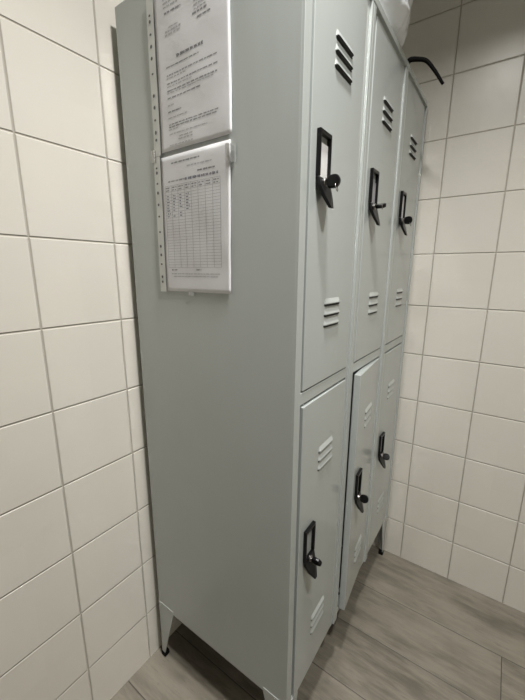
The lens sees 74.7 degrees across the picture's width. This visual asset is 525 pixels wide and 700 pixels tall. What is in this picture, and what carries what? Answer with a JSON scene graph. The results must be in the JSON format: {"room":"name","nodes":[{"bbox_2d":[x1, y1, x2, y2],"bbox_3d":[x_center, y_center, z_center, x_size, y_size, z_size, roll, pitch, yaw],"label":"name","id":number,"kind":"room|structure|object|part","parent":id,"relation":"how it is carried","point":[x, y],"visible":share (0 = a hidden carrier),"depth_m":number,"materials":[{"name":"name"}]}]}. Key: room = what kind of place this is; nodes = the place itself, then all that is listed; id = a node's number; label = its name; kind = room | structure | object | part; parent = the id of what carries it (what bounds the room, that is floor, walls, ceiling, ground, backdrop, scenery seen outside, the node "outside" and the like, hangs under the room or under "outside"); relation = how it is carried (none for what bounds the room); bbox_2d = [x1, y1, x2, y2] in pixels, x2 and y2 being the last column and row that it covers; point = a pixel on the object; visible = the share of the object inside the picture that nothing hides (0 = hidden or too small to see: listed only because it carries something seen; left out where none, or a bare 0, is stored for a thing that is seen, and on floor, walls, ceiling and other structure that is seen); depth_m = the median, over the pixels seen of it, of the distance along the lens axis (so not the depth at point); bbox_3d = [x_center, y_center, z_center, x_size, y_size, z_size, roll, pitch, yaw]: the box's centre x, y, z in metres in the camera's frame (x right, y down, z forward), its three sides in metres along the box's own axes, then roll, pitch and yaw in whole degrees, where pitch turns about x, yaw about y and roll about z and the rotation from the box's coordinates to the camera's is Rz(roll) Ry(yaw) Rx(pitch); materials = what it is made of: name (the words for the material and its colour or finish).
{"room":"changing room","nodes":[
{"label":"changing room","id":0,"kind":"room"},
{"bbox_2d":[0,0,181,699],"bbox_3d":[-0.795,-0.017,0.429,0.080,2.460,3.386,9,15,34],"label":"wall","id":1,"kind":"structure","parent":0,"point":[80,616],"depth_m":0.83,"materials":[{"name":"beige tile"}]},
{"bbox_2d":[110,545,524,699],"bbox_3d":[0.142,1.373,0.062,2.388,0.080,3.386,9,15,34],"label":"floor","id":2,"kind":"structure","parent":0,"point":[405,630],"depth_m":1.21,"materials":[{"name":"laminate"}]},
{"bbox_2d":[115,0,443,699],"bbox_3d":[0.157,0.090,1.190,0.602,1.923,0.904,9,15,34],"label":"tall cabinet","id":3,"kind":"object","parent":2,"relation":"on","point":[271,403],"depth_m":0.83,"materials":[{"name":"grey metal"}]},
{"bbox_2d":[146,0,160,156],"bbox_3d":[-0.150,-0.583,0.692,0.240,0.314,0.004,9,15,34],"label":"plastic sleeve","id":4,"kind":"object","parent":3,"relation":"attached to","point":[149,3],"visible":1,"depth_m":0.75,"materials":[{"name":"white"}]},
{"bbox_2d":[154,0,231,152],"bbox_3d":[-0.143,-0.582,0.690,0.206,0.304,0.002,9,15,34],"label":"printed sheet","id":5,"kind":"object","parent":4,"relation":"in","point":[193,41],"visible":1,"depth_m":0.69,"materials":[{"name":"white paper"}]},
{"bbox_2d":[162,0,217,145],"bbox_3d":[-0.146,-0.582,0.692,0.146,0.286,0.002,9,15,34],"label":"print","id":6,"kind":"object","parent":5,"relation":"attached to","point":[189,27],"depth_m":0.70,"materials":[{"name":"grey paper"}]},
{"bbox_3d":[-0.304,0.950,1.188,0.072,0.219,0.062,9,15,34],"label":"leg","id":7,"kind":"part","parent":3,"relation":"part of","materials":[{"name":"grey paint"}]},
{"bbox_2d":[151,143,232,294],"bbox_3d":[-0.158,-0.287,0.765,0.256,0.328,0.004,9,15,34],"label":"plastic sleeve","id":8,"kind":"object","parent":3,"relation":"attached to","point":[156,161],"visible":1,"depth_m":0.82,"materials":[{"name":"white"}]},
{"bbox_2d":[161,139,230,293],"bbox_3d":[-0.150,-0.279,0.763,0.210,0.299,0.002,9,15,34],"label":"printed sheet","id":9,"kind":"object","parent":8,"relation":"in","point":[196,183],"visible":1,"depth_m":0.76,"materials":[{"name":"white paper"}]},
{"bbox_2d":[165,156,221,276],"bbox_3d":[-0.156,-0.290,0.765,0.170,0.250,0.002,9,15,34],"label":"print","id":10,"kind":"object","parent":9,"relation":"attached to","point":[193,184],"depth_m":0.76,"materials":[{"name":"grey paper"}]},
{"bbox_3d":[-0.141,0.067,0.839,0.497,1.688,0.004,9,15,34],"label":"panel","id":11,"kind":"part","parent":3,"relation":"part of","materials":[{"name":"grey paint"}]},
{"bbox_3d":[0.105,0.816,1.390,0.470,0.006,0.892,9,15,34],"label":"panel","id":12,"kind":"part","parent":3,"relation":"part of","materials":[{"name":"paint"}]},
{"bbox_3d":[0.048,1.007,0.947,0.072,0.219,0.062,9,15,34],"label":"leg","id":13,"kind":"part","parent":3,"relation":"part of","materials":[{"name":"grey paint"}]},
{"bbox_3d":[0.122,0.536,0.853,0.027,0.056,0.050,9,15,33],"label":"lock plate","id":14,"kind":"part","parent":3,"relation":"part of","materials":[{"name":"black plastic"}]},
{"bbox_2d":[311,556,321,565],"bbox_3d":[0.132,0.517,0.842,0.028,0.025,0.017,9,15,33],"label":"key","id":15,"kind":"object","parent":3,"relation":"in","point":[315,560],"visible":1,"depth_m":0.83,"materials":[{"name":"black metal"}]},
{"bbox_2d":[310,595,324,634],"bbox_3d":[0.157,0.750,0.976,0.006,0.066,0.083,9,15,33],"label":"vent","id":16,"kind":"object","parent":3,"relation":"attached to","point":[316,614],"depth_m":0.97,"materials":[{"name":"grey metal"}]},
{"bbox_3d":[0.144,0.495,0.919,0.020,0.810,0.240,9,15,33],"label":"door","id":17,"kind":"part","parent":3,"relation":"part of","materials":[{"name":"grey paint"}]},
{"bbox_3d":[0.124,-0.302,0.664,0.027,0.056,0.050,9,15,34],"label":"lock plate","id":18,"kind":"part","parent":3,"relation":"part of","materials":[{"name":"black plastic"}]},
{"bbox_2d":[318,436,332,470],"bbox_3d":[0.160,0.258,0.865,0.006,0.066,0.083,9,15,33],"label":"vent","id":19,"kind":"object","parent":3,"relation":"attached to","point":[325,445],"depth_m":0.86,"materials":[{"name":"grey metal"}]},
{"bbox_2d":[323,297,339,327],"bbox_3d":[0.160,-0.088,0.787,0.006,0.066,0.083,9,15,34],"label":"vent","id":20,"kind":"object","parent":3,"relation":"attached to","point":[331,305],"depth_m":0.78,"materials":[{"name":"grey metal"}]},
{"bbox_2d":[326,174,340,191],"bbox_3d":[0.135,-0.318,0.655,0.028,0.032,0.015,12,17,42],"label":"key","id":21,"kind":"object","parent":3,"relation":"in","point":[333,181],"visible":1,"depth_m":0.65,"materials":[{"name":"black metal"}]},
{"bbox_3d":[0.147,-0.333,0.732,0.020,0.816,0.240,9,15,34],"label":"door","id":22,"kind":"part","parent":3,"relation":"part of","materials":[{"name":"grey paint"}]},
{"bbox_2d":[335,29,353,85],"bbox_3d":[0.163,-0.575,0.677,0.006,0.066,0.083,9,15,34],"label":"vent","id":23,"kind":"object","parent":3,"relation":"attached to","point":[344,45],"depth_m":0.68,"materials":[{"name":"grey metal"}]},
{"bbox_3d":[0.315,0.027,1.063,0.032,1.705,0.899,9,15,34],"label":"frame","id":24,"kind":"part","parent":3,"relation":"part of","materials":[{"name":"grey paint"}]},
{"bbox_2d":[354,534,361,562],"bbox_3d":[0.337,0.698,1.211,0.006,0.066,0.083,8,15,29],"label":"vent","id":25,"kind":"object","parent":3,"relation":"attached to","point":[357,547],"depth_m":1.20,"materials":[{"name":"grey metal"}]},
{"bbox_3d":[0.324,0.443,1.153,0.020,0.810,0.240,8,15,29],"label":"door","id":26,"kind":"part","parent":3,"relation":"part of","materials":[{"name":"grey paint"}]},
{"bbox_3d":[0.308,0.484,1.085,0.027,0.056,0.050,8,15,29],"label":"lock plate","id":27,"kind":"part","parent":3,"relation":"part of","materials":[{"name":"black plastic"}]},
{"bbox_2d":[360,494,368,502],"bbox_3d":[0.318,0.465,1.075,0.028,0.025,0.016,8,15,29],"label":"key","id":28,"kind":"object","parent":3,"relation":"in","point":[363,498],"visible":1,"depth_m":1.07,"materials":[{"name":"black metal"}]},
{"bbox_2d":[364,402,371,427],"bbox_3d":[0.340,0.206,1.100,0.006,0.066,0.083,8,15,29],"label":"vent","id":29,"kind":"object","parent":3,"relation":"attached to","point":[368,407],"depth_m":1.09,"materials":[{"name":"grey metal"}]},
{"bbox_2d":[368,292,378,314],"bbox_3d":[0.333,-0.141,1.027,0.006,0.066,0.083,9,15,34],"label":"vent","id":30,"kind":"object","parent":3,"relation":"attached to","point":[373,297],"depth_m":1.02,"materials":[{"name":"grey metal"}]},
{"bbox_3d":[0.297,-0.356,0.904,0.027,0.056,0.050,9,15,34],"label":"lock plate","id":31,"kind":"part","parent":3,"relation":"part of","materials":[{"name":"black plastic"}]},
{"bbox_3d":[0.320,-0.386,0.972,0.020,0.816,0.240,9,15,34],"label":"door","id":32,"kind":"part","parent":3,"relation":"part of","materials":[{"name":"grey paint"}]},
{"bbox_2d":[375,203,385,208],"bbox_3d":[0.305,-0.372,0.892,0.030,0.019,0.028,-11,17,-41],"label":"key","id":33,"kind":"object","parent":3,"relation":"in","point":[381,205],"visible":1,"depth_m":0.88,"materials":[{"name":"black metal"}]},
{"bbox_2d":[377,491,383,512],"bbox_3d":[0.501,0.643,1.456,0.006,0.066,0.083,9,15,34],"label":"vent","id":34,"kind":"object","parent":3,"relation":"attached to","point":[380,500],"depth_m":1.45,"materials":[{"name":"grey metal"}]},
{"bbox_3d":[0.532,0.857,1.618,0.072,0.219,0.062,9,15,34],"label":"leg","id":35,"kind":"part","parent":3,"relation":"part of","materials":[{"name":"grey paint"}]},
{"bbox_3d":[0.465,0.429,1.333,0.027,0.056,0.050,9,15,34],"label":"lock plate","id":36,"kind":"part","parent":3,"relation":"part of","materials":[{"name":"black plastic"}]},
{"bbox_3d":[0.488,0.388,1.399,0.020,0.810,0.240,9,15,34],"label":"door","id":37,"kind":"part","parent":3,"relation":"part of","materials":[{"name":"grey paint"}]},
{"bbox_2d":[382,453,389,459],"bbox_3d":[0.475,0.410,1.322,0.028,0.023,0.021,9,15,34],"label":"key","id":38,"kind":"object","parent":3,"relation":"in","point":[385,456],"visible":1,"depth_m":1.32,"materials":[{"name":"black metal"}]},
{"bbox_2d":[382,95,393,132],"bbox_3d":[0.336,-0.629,0.916,0.006,0.066,0.083,9,15,34],"label":"vent","id":39,"kind":"object","parent":3,"relation":"attached to","point":[387,102],"depth_m":0.92,"materials":[{"name":"grey metal"}]},
{"bbox_2d":[387,379,394,398],"bbox_3d":[0.504,0.151,1.344,0.006,0.066,0.083,9,15,34],"label":"vent","id":40,"kind":"object","parent":3,"relation":"attached to","point":[391,382],"depth_m":1.34,"materials":[{"name":"grey metal"}]},
{"bbox_2d":[379,0,412,46],"bbox_3d":[0.231,-0.990,0.924,0.327,0.340,0.426,8,15,32],"label":"plastic bag","id":41,"kind":"object","parent":3,"relation":"on","point":[397,12],"visible":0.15,"depth_m":0.86,"materials":[{"name":"white plastic"}]},
{"bbox_2d":[395,288,402,306],"bbox_3d":[0.506,-0.194,1.266,0.006,0.066,0.083,9,15,34],"label":"vent","id":42,"kind":"object","parent":3,"relation":"attached to","point":[399,291],"depth_m":1.26,"materials":[{"name":"grey metal"}]},
{"bbox_3d":[0.470,-0.409,1.143,0.027,0.056,0.050,9,15,34],"label":"lock plate","id":43,"kind":"part","parent":3,"relation":"part of","materials":[{"name":"black plastic"}]},
{"bbox_3d":[0.492,-0.439,1.211,0.020,0.816,0.240,9,15,34],"label":"door","id":44,"kind":"part","parent":3,"relation":"part of","materials":[{"name":"grey paint"}]},
{"bbox_2d":[404,216,412,225],"bbox_3d":[0.479,-0.424,1.133,0.028,0.032,0.016,5,14,22],"label":"key","id":45,"kind":"object","parent":3,"relation":"in","point":[407,220],"visible":1,"depth_m":1.13,"materials":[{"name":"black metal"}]},
{"bbox_2d":[409,133,416,160],"bbox_3d":[0.508,-0.682,1.156,0.006,0.066,0.083,9,15,34],"label":"vent","id":46,"kind":"object","parent":3,"relation":"attached to","point":[413,136],"depth_m":1.15,"materials":[{"name":"grey metal"}]},
{"bbox_3d":[0.451,-0.821,1.053,0.088,0.081,0.189,-5,14,-21],"label":"curved handle","id":47,"kind":"part","parent":3,"relation":"part of","materials":[{"name":"black plastic"}]},
{"bbox_2d":[372,0,524,612],"bbox_3d":[1.100,-0.160,1.102,2.228,2.460,0.080,9,15,34],"label":"wall","id":48,"kind":"structure","parent":0,"point":[456,508],"depth_m":1.29,"materials":[{"name":"beige tile"}]}
]}

